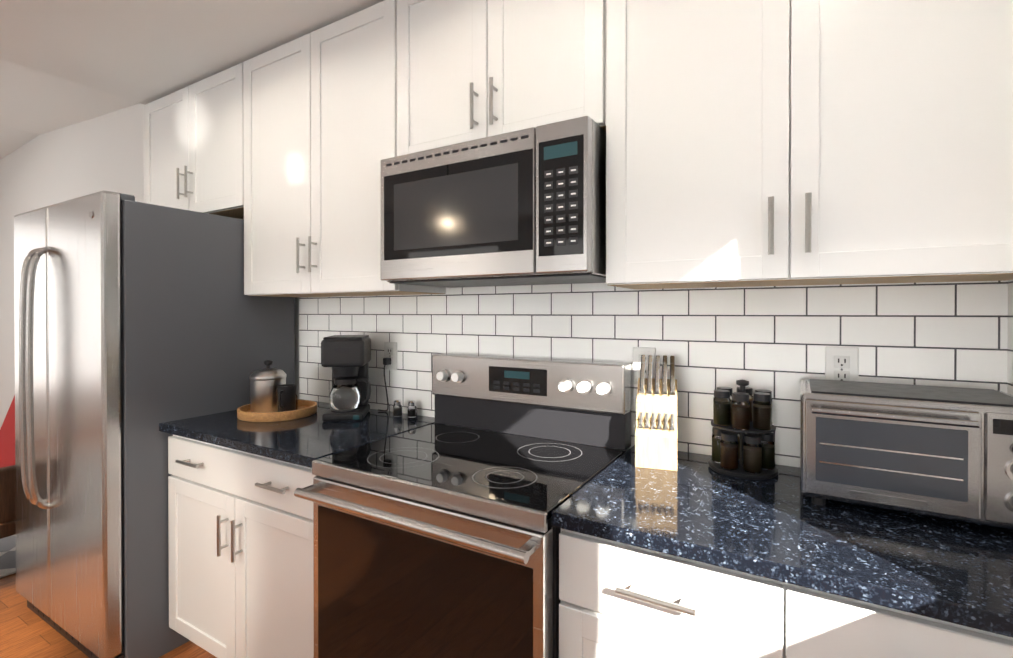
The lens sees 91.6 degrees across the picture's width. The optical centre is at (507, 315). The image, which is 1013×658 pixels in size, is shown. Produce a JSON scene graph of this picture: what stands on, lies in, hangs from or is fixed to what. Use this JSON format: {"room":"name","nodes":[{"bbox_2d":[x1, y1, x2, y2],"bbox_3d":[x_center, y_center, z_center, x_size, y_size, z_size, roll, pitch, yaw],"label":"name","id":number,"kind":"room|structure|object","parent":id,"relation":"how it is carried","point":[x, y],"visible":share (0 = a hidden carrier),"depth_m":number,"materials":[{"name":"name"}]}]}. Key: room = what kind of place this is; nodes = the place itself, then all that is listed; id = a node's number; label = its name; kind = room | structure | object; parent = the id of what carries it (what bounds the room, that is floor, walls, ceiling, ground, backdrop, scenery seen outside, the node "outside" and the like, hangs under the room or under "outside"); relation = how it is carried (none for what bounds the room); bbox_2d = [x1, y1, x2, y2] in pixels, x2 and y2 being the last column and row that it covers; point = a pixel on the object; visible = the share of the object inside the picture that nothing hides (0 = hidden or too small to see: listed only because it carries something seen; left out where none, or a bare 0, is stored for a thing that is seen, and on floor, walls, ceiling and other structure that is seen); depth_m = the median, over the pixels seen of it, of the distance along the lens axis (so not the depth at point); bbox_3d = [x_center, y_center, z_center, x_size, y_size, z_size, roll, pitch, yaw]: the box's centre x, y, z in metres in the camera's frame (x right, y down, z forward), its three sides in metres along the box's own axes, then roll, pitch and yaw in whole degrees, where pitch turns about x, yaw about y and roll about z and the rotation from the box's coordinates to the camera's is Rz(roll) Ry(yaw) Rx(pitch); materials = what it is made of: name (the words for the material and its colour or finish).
{"room":"kitchen","nodes":[
{"label":"kitchen","id":0,"kind":"room"},
{"bbox_2d":[0,573,216,657],"bbox_3d":[-3.257,1.387,1.163,8.050,0.100,4.900,0,0,30],"label":"floor","id":1,"kind":"structure","parent":0,"point":[26,631],"depth_m":2.03,"materials":[{"name":"brown wood"}]},
{"bbox_2d":[0,535,15,577],"bbox_3d":[-4.040,1.323,2.493,2.550,0.012,2.400,0,0,30],"label":"living room rug","id":2,"kind":"object","parent":1,"relation":"on","point":[7,556],"depth_m":2.69,"materials":[{"name":"grey fabric"}]},
{"bbox_2d":[0,395,15,538],"bbox_3d":[-2.671,0.857,2.580,0.720,0.942,0.782,0,0,30],"label":"armchair","id":3,"kind":"object","parent":2,"relation":"on","point":[7,487],"visible":0.04,"depth_m":2.37,"materials":[{"name":"red fabric"}]},
{"bbox_2d":[14,190,294,657],"bbox_3d":[-1.651,0.438,2.290,0.894,1.785,0.860,0,0,30],"label":"fridge","id":4,"kind":"object","parent":1,"relation":"on","point":[136,323],"visible":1,"depth_m":1.92,"materials":[{"name":"grey metal"}]},
{"bbox_2d":[159,399,444,657],"bbox_3d":[-0.802,0.875,1.947,0.909,0.915,0.635,0,0,30],"label":"base cabinet","id":5,"kind":"object","parent":1,"relation":"on","point":[240,528],"visible":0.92,"depth_m":1.70,"materials":[{"name":"white paint"}]},
{"bbox_2d":[237,400,316,421],"bbox_3d":[-0.963,0.398,2.070,0.304,0.036,0.304,0,0,30],"label":"round tray","id":6,"kind":"object","parent":5,"relation":"on","point":[306,408],"visible":0.75,"depth_m":1.96,"materials":[{"name":"brown wood"}]},
{"bbox_2d":[250,360,285,412],"bbox_3d":[-1.030,0.298,2.103,0.171,0.218,0.141,0,0,30],"label":"canister","id":7,"kind":"object","parent":6,"relation":"on","point":[265,382],"visible":0.96,"depth_m":2.04,"materials":[{"name":"silver metal"}]},
{"bbox_2d":[277,384,295,411],"bbox_3d":[-0.912,0.347,2.014,0.074,0.120,0.096,0,0,30],"label":"mug","id":8,"kind":"object","parent":6,"relation":"on","point":[286,397],"visible":0.75,"depth_m":1.99,"materials":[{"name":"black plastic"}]},
{"bbox_2d":[296,391,297,409],"bbox_3d":[-0.928,0.366,2.119,0.046,0.080,0.046,0,0,30],"label":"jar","id":9,"kind":"object","parent":6,"relation":"on","point":[296,401],"visible":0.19,"depth_m":2.12,"materials":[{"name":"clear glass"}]},
{"bbox_2d":[321,335,370,421],"bbox_3d":[-0.653,0.251,2.037,0.183,0.331,0.215,0,0,-8],"label":"coffee maker","id":10,"kind":"object","parent":5,"relation":"on","point":[346,358],"visible":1,"depth_m":1.95,"materials":[{"name":"black plastic"}]},
{"bbox_2d":[393,400,401,416],"bbox_3d":[-0.454,0.383,2.038,0.037,0.067,0.037,0,0,30],"label":"salt shaker","id":11,"kind":"object","parent":5,"relation":"on","point":[397,409],"visible":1,"depth_m":2.02,"materials":[{"name":"clear glass"}]},
{"bbox_2d":[408,400,416,417],"bbox_3d":[-0.392,0.383,2.025,0.037,0.067,0.037,0,0,30],"label":"pepper shaker","id":12,"kind":"object","parent":5,"relation":"on","point":[412,409],"visible":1,"depth_m":2.01,"materials":[{"name":"clear glass"}]},
{"bbox_2d":[294,353,630,657],"bbox_3d":[-0.103,0.744,1.482,0.758,1.182,0.695,0,0,30],"label":"range","id":13,"kind":"object","parent":1,"relation":"on","point":[438,540],"visible":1,"depth_m":1.31,"materials":[{"name":"grey metal"}]},
{"bbox_2d":[552,445,1012,657],"bbox_3d":[0.629,0.880,1.106,0.878,0.915,0.635,0,0,30],"label":"base cabinet","id":14,"kind":"object","parent":1,"relation":"on","point":[694,555],"visible":0.96,"depth_m":0.94,"materials":[{"name":"white paint"}]},
{"bbox_2d":[635,355,676,470],"bbox_3d":[0.433,0.270,1.429,0.110,0.299,0.170,0,0,18],"label":"knife block","id":15,"kind":"object","parent":14,"relation":"on","point":[656,436],"visible":1,"depth_m":1.38,"materials":[{"name":"white wood"}]},
{"bbox_2d":[708,379,777,479],"bbox_3d":[0.640,0.297,1.342,0.172,0.246,0.172,0,0,30],"label":"spice rack","id":16,"kind":"object","parent":14,"relation":"on","point":[738,414],"visible":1,"depth_m":1.29,"materials":[{"name":"black plastic"}]},
{"bbox_2d":[800,379,1012,528],"bbox_3d":[0.881,0.295,1.092,0.400,0.253,0.326,0,0,30],"label":"toaster oven","id":17,"kind":"object","parent":14,"relation":"on","point":[940,452],"visible":1,"depth_m":0.99,"materials":[{"name":"silver metal"}]},
{"bbox_2d":[0,103,298,428],"bbox_3d":[-2.086,-0.299,3.144,8.050,3.250,0.120,0,0,30],"label":"wall","id":18,"kind":"structure","parent":0,"point":[105,152],"depth_m":3.94,"materials":[{"name":"white paint"}]},
{"bbox_2d":[144,64,239,217],"bbox_3d":[-1.493,-0.811,2.549,0.899,0.640,0.294,0,0,30],"label":"upper cabinet","id":19,"kind":"object","parent":18,"relation":"attached to","point":[192,132],"depth_m":2.39,"materials":[{"name":"white paint"}]},
{"bbox_2d":[228,0,445,296],"bbox_3d":[-0.711,-0.609,2.091,1.030,1.040,0.294,0,0,30],"label":"upper cabinet","id":20,"kind":"object","parent":18,"relation":"attached to","point":[321,110],"depth_m":1.93,"materials":[{"name":"white paint"}]},
{"bbox_2d":[408,0,607,153],"bbox_3d":[0.010,-0.827,1.665,0.760,0.598,0.294,0,0,30],"label":"upper cabinet","id":21,"kind":"object","parent":18,"relation":"attached to","point":[478,69],"depth_m":1.51,"materials":[{"name":"white paint"}]},
{"bbox_2d":[381,116,605,287],"bbox_3d":[-0.013,-0.316,1.629,0.740,0.415,0.384,0,0,30],"label":"microwave","id":22,"kind":"object","parent":21,"relation":"attached to","point":[527,206],"visible":0.96,"depth_m":1.42,"materials":[{"name":"silver metal"}]},
{"bbox_2d":[299,280,1007,467],"bbox_3d":[0.073,0.168,1.804,2.566,0.610,0.008,0,0,30],"label":"tile backsplash","id":23,"kind":"structure","parent":18,"relation":"attached to","point":[776,340],"depth_m":1.50,"materials":[{"name":"white tile"}]},
{"bbox_2d":[384,342,396,369],"bbox_3d":[-0.507,0.176,2.133,0.074,0.120,0.010,0,0,30],"label":"electrical outlet","id":24,"kind":"object","parent":23,"relation":"attached to","point":[390,349],"visible":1,"depth_m":2.12,"materials":[{"name":"white plastic"}]},
{"bbox_2d":[378,358,390,411],"bbox_3d":[-0.535,0.299,2.123,0.064,0.233,0.036,0,0,30],"label":"plug","id":25,"kind":"object","parent":24,"relation":"attached to","point":[386,361],"visible":0.96,"depth_m":2.11,"materials":[{"name":"black plastic"}]},
{"bbox_2d":[633,347,655,383],"bbox_3d":[0.437,0.163,1.578,0.074,0.120,0.010,0,0,30],"label":"electrical outlet","id":26,"kind":"object","parent":23,"relation":"attached to","point":[638,352],"visible":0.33,"depth_m":1.58,"materials":[{"name":"white plastic"}]},
{"bbox_2d":[825,346,858,381],"bbox_3d":[0.889,0.144,1.312,0.074,0.120,0.010,0,0,30],"label":"electrical outlet","id":27,"kind":"object","parent":23,"relation":"attached to","point":[841,363],"visible":0.79,"depth_m":1.31,"materials":[{"name":"white plastic"}]},
{"bbox_2d":[603,0,1012,288],"bbox_3d":[0.693,-0.604,1.265,0.939,1.040,0.294,0,0,30],"label":"upper cabinet","id":28,"kind":"object","parent":18,"relation":"attached to","point":[790,142],"depth_m":1.11,"materials":[{"name":"white paint"}]},
{"bbox_2d":[0,0,383,159],"bbox_3d":[-3.277,-1.550,1.111,8.050,0.825,4.820,0,0,30],"label":"ceiling","id":29,"kind":"structure","parent":0,"point":[64,63],"depth_m":2.10,"materials":[{"name":"white paint"}]},
{"bbox_3d":[0.067,-0.276,-0.859,0.120,3.250,4.600,0,0,30],"label":"wall","id":30,"kind":"structure","parent":0,"visible":0},
{"bbox_2d":[1007,280,1012,394],"bbox_3d":[0.998,0.174,0.854,0.008,0.610,0.692,0,0,30],"label":"tile backsplash","id":31,"kind":"structure","parent":30,"relation":"attached to","point":[1010,346],"depth_m":1.14,"materials":[{"name":"white tile"}]}
]}

